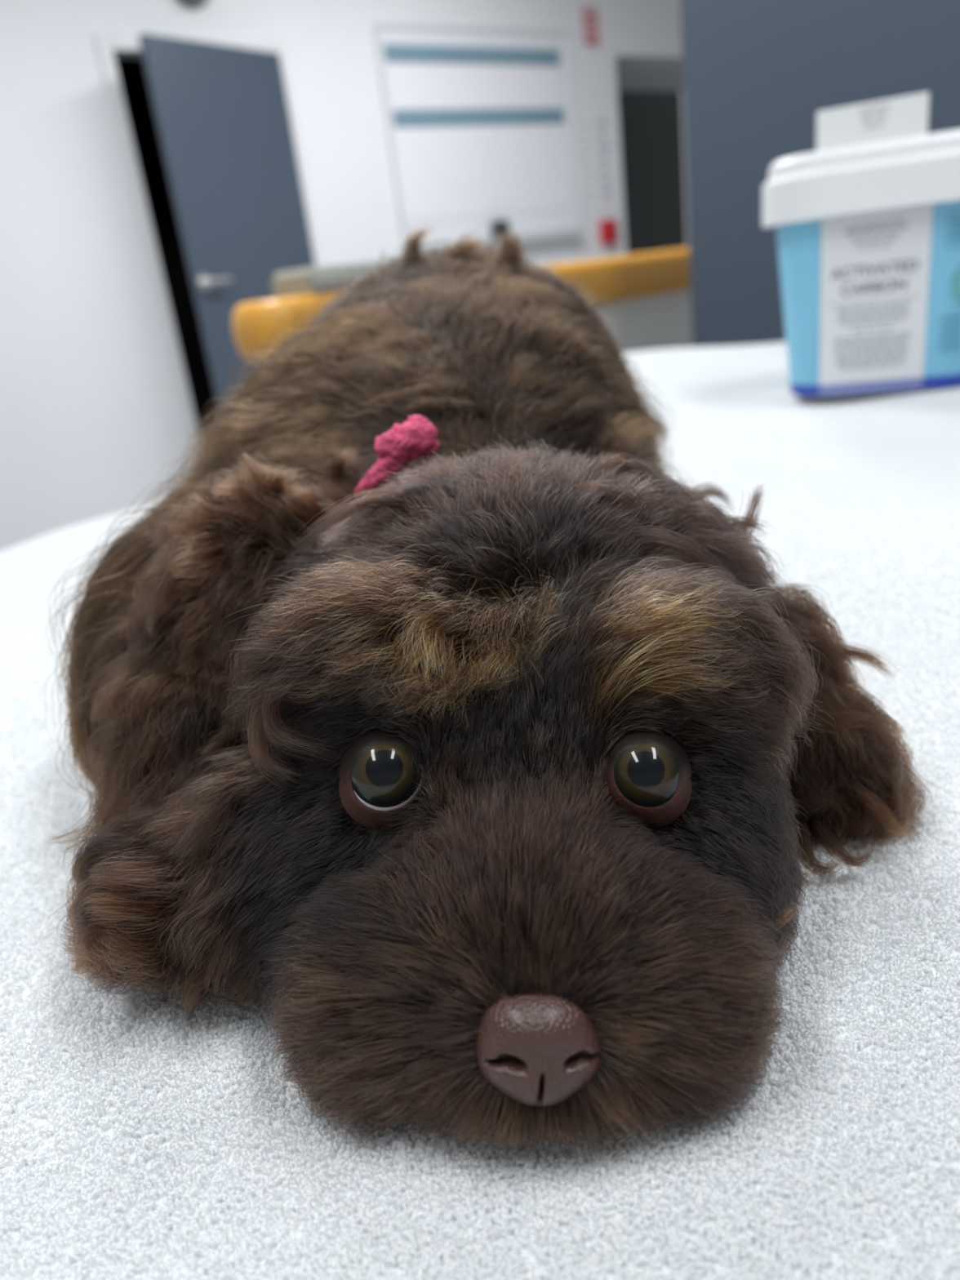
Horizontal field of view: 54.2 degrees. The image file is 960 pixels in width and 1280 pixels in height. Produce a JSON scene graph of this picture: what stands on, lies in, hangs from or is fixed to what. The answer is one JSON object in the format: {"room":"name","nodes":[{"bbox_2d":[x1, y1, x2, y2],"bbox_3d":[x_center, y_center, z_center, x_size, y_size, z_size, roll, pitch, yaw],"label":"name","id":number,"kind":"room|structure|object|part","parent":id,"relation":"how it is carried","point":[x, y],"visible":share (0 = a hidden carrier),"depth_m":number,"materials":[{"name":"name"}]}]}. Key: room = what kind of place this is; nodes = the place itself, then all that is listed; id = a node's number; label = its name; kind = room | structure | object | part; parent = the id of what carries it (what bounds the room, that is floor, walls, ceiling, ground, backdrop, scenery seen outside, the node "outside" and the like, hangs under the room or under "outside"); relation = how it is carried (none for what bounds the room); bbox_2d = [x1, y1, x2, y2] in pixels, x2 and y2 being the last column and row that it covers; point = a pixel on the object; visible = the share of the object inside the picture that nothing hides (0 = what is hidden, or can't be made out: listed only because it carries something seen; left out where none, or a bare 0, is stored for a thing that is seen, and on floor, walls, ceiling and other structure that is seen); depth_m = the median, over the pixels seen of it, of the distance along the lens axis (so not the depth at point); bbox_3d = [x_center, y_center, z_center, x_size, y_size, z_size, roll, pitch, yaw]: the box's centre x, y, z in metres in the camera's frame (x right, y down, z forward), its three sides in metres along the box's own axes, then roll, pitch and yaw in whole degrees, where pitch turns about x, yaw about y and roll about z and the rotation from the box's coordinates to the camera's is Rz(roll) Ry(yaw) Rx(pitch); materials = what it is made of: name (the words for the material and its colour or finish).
{"room":"veterinary clinic","nodes":[
{"label":"veterinary clinic","id":0,"kind":"room"},
{"bbox_2d":[114,57,220,449],"bbox_3d":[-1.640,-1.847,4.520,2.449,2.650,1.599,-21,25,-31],"label":"doorway","id":1,"kind":"structure","parent":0,"point":[131,72],"depth_m":5.22,"materials":[{"name":"black"}]},
{"bbox_2d":[0,0,626,551],"bbox_3d":[-1.965,-1.341,3.319,6.802,2.650,0.100,-21,25,-31],"label":"wall","id":2,"kind":"structure","parent":0,"point":[91,419],"depth_m":3.69,"materials":[{"name":"white paint"}]},
{"bbox_2d":[177,0,207,8],"bbox_3d":[-1.090,-2.487,3.552,0.150,0.150,0.062,-21,25,-31],"label":"round fitting","id":3,"kind":"object","parent":2,"relation":"attached to","point":[192,4],"visible":1,"depth_m":3.57,"materials":[{"name":"grey"}]},
{"bbox_2d":[93,32,320,466],"bbox_3d":[-0.901,-1.357,3.869,0.759,2.033,0.325,-21,25,-31],"label":"door","id":4,"kind":"structure","parent":2,"relation":"in","point":[224,108],"depth_m":3.67,"materials":[{"name":"blue"}]},
{"bbox_3d":[-1.270,-1.283,3.801,0.055,2.033,0.026,-21,25,-31],"label":"frame post","id":5,"kind":"part","parent":4,"relation":"part of","materials":[{"name":"white"}]},
{"bbox_3d":[-1.019,-1.384,3.612,0.057,0.054,0.121,8,26,34],"label":"handle","id":6,"kind":"part","parent":4,"relation":"part of","materials":[{"name":"silver metal"}]},
{"bbox_3d":[-0.710,-1.497,4.169,0.055,2.033,0.026,-21,25,-31],"label":"frame post","id":7,"kind":"part","parent":4,"relation":"part of","materials":[{"name":"white"}]},
{"bbox_2d":[372,22,586,249],"bbox_3d":[0.058,-2.385,4.452,1.118,0.915,0.075,-21,25,-31],"label":"whiteboard","id":8,"kind":"object","parent":2,"relation":"attached to","point":[481,122],"visible":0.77,"depth_m":4.43,"materials":[{"name":"ceramic"}]},
{"bbox_3d":[-0.398,-2.229,4.186,0.020,0.903,0.018,-21,25,-31],"label":"frame rail","id":9,"kind":"part","parent":8,"relation":"part of","materials":[{"name":"silver metal"}]},
{"bbox_3d":[-0.012,-2.805,4.314,1.078,0.020,0.018,-21,25,-31],"label":"frame rail","id":10,"kind":"part","parent":8,"relation":"part of","materials":[{"name":"silver metal"}]},
{"bbox_3d":[0.092,-1.988,4.630,1.078,0.020,0.018,-21,25,-31],"label":"frame rail","id":11,"kind":"part","parent":8,"relation":"part of","materials":[{"name":"silver metal"}]},
{"bbox_2d":[490,219,510,239],"bbox_3d":[0.100,-2.003,4.579,0.090,0.085,0.040,-21,25,-31],"label":"eraser","id":12,"kind":"object","parent":8,"relation":"on","point":[495,224],"visible":0.8,"depth_m":4.56,"materials":[{"name":"grey fabric"}]},
{"bbox_2d":[453,231,586,247],"bbox_3d":[0.205,-1.997,4.665,0.838,0.010,0.056,-21,25,-31],"label":"tray","id":13,"kind":"object","parent":8,"relation":"on","point":[536,234],"depth_m":4.71,"materials":[{"name":"silver metal"}]},
{"bbox_3d":[0.478,-2.563,4.759,0.020,0.903,0.018,-21,25,-31],"label":"frame rail","id":14,"kind":"part","parent":8,"relation":"part of","materials":[{"name":"silver metal"}]},
{"bbox_2d":[582,6,599,46],"bbox_3d":[0.554,-3.062,4.683,0.102,0.167,0.004,-21,25,-31],"label":"sign","id":15,"kind":"object","parent":2,"relation":"attached to","point":[589,15],"visible":1,"depth_m":4.68,"materials":[{"name":"red"}]},
{"bbox_2d":[593,115,614,206],"bbox_3d":[0.652,-2.509,4.918,0.112,0.424,0.004,-21,25,-31],"label":"notice sheet","id":16,"kind":"object","parent":2,"relation":"attached to","point":[601,123],"visible":1,"depth_m":4.91,"materials":[{"name":"white paper"}]},
{"bbox_2d":[599,218,618,244],"bbox_3d":[0.693,-2.181,5.006,0.100,0.120,0.062,-21,25,-31],"label":"button","id":17,"kind":"object","parent":2,"relation":"attached to","point":[608,228],"visible":1,"depth_m":4.99,"materials":[{"name":"red plastic"}]},
{"bbox_2d":[612,0,683,91],"bbox_3d":[1.694,-3.872,5.841,3.199,0.635,0.799,-21,25,-31],"label":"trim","id":18,"kind":"structure","parent":2,"relation":"attached to","point":[647,33],"depth_m":4.96,"materials":[{"name":"white paint"}]},
{"bbox_2d":[617,90,687,254],"bbox_3d":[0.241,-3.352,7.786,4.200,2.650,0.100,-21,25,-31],"label":"doorway","id":19,"kind":"structure","parent":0,"point":[651,122],"depth_m":8.48,"materials":[{"name":"paint"}]},
{"bbox_2d":[680,0,959,346],"bbox_3d":[1.607,-0.608,0.243,0.100,2.650,4.000,-21,25,-31],"label":"wall","id":20,"kind":"structure","parent":0,"point":[757,75],"depth_m":1.65,"materials":[{"name":"paint"}]},
{"bbox_3d":[0.486,-0.144,3.182,11.000,0.050,12.000,-7,21,0],"label":"floor","id":21,"kind":"structure","parent":0,"visible":0},
{"bbox_2d":[231,247,692,362],"bbox_3d":[0.509,-0.562,2.724,0.170,1.048,2.581,13,29,43],"label":"countertop","id":22,"kind":"structure","parent":21,"relation":"on","point":[650,291],"depth_m":2.40,"materials":[{"name":"orange laminate"}]},
{"bbox_2d":[270,255,427,298],"bbox_3d":[-0.242,-0.733,1.888,0.130,0.046,0.340,13,29,43],"label":"tray","id":23,"kind":"object","parent":22,"relation":"on","point":[308,281],"visible":0.5,"depth_m":1.78,"materials":[{"name":"grey plastic"}]},
{"bbox_3d":[0.533,-0.523,2.766,0.100,0.940,2.321,13,29,43],"label":"panel","id":24,"kind":"part","parent":22,"relation":"part of","materials":[{"name":"grey laminate"}]},
{"bbox_3d":[0.174,0.364,0.660,1.917,0.891,2.218,-7,21,0],"label":"table","id":25,"kind":"object","parent":21,"relation":"on","visible":0},
{"bbox_2d":[0,342,959,1279],"bbox_3d":[0.131,0.061,0.561,1.027,0.274,2.027,6,25,30],"label":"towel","id":26,"kind":"object","parent":25,"relation":"on","point":[157,1142],"visible":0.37,"depth_m":0.18,"materials":[{"name":"white fabric"}]},
{"bbox_2d":[44,222,937,1167],"bbox_3d":[-0.018,-0.059,0.341,0.216,0.139,0.450,-7,21,0],"label":"puppy","id":27,"kind":"object","parent":26,"relation":"on","point":[498,768],"visible":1,"depth_m":0.19},
{"bbox_3d":[-0.019,0.024,0.189,0.020,0.010,0.008,-9,21,-6],"label":"lid","id":28,"kind":"part","parent":27,"relation":"part of","materials":[{"name":"brown"}]},
{"bbox_3d":[-0.018,0.033,0.188,0.020,0.014,0.007,-9,21,-5],"label":"lid","id":29,"kind":"part","parent":27,"relation":"part of","materials":[{"name":"brown"}]},
{"bbox_2d":[353,414,439,497],"bbox_3d":[-0.025,-0.051,0.266,0.027,0.024,0.011,-7,21,0],"label":"ribbon","id":30,"kind":"object","parent":27,"relation":"attached to","point":[416,437],"visible":0.92,"depth_m":0.26,"materials":[{"name":"pink fabric"}]},
{"bbox_3d":[0.032,0.023,0.183,0.017,0.009,0.009,-3,22,12],"label":"lid","id":31,"kind":"part","parent":27,"relation":"part of","materials":[{"name":"brown"}]},
{"bbox_3d":[0.032,0.031,0.182,0.017,0.013,0.006,-3,21,10],"label":"lid","id":32,"kind":"part","parent":27,"relation":"part of","materials":[{"name":"brown"}]},
{"bbox_2d":[762,128,959,396],"bbox_3d":[0.368,-0.337,0.854,0.210,0.202,0.178,0,22,19],"label":"plastic tub","id":33,"kind":"object","parent":26,"relation":"on","point":[868,234],"visible":1,"depth_m":0.79,"materials":[{"name":"blue plastic"}]},
{"bbox_3d":[0.359,-0.406,0.827,0.210,0.052,0.178,0,22,19],"label":"lid","id":34,"kind":"part","parent":33,"relation":"part of","materials":[{"name":"plastic"}]},
{"bbox_3d":[0.346,-0.224,0.832,0.085,0.010,0.001,0,22,19],"label":"panel","id":35,"kind":"part","parent":33,"relation":"part of","materials":[{"name":"blue plastic"}]},
{"bbox_2d":[816,92,929,151],"bbox_3d":[0.353,-0.462,0.846,0.092,0.043,0.028,2,23,23],"label":"paper card","id":36,"kind":"object","parent":33,"relation":"on","point":[903,117],"visible":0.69,"depth_m":0.83,"materials":[{"name":"white paper"}]},
{"bbox_2d":[859,103,888,129],"bbox_3d":[0.349,-0.463,0.831,0.024,0.017,0.001,2,23,23],"label":"print","id":37,"kind":"object","parent":36,"relation":"on","point":[872,116],"depth_m":0.83,"materials":[{"name":"grey paper"}]},
{"bbox_2d":[828,219,919,369],"bbox_3d":[0.336,-0.292,0.800,0.072,0.117,0.008,0,22,19],"label":"label","id":38,"kind":"object","parent":33,"relation":"on","point":[874,264],"depth_m":0.80,"materials":[{"name":"white paper"}]},
{"bbox_3d":[0.336,-0.291,0.801,0.085,0.138,0.010,0,22,19],"label":"label panel","id":39,"kind":"part","parent":33,"relation":"part of","materials":[{"name":"white paper"}]},
{"bbox_2d":[938,212,959,350],"bbox_3d":[0.397,-0.296,0.777,0.024,0.107,0.008,0,22,19],"label":"print","id":40,"kind":"object","parent":33,"relation":"attached to","point":[948,222],"depth_m":0.78,"materials":[{"name":"blue"}]}
]}

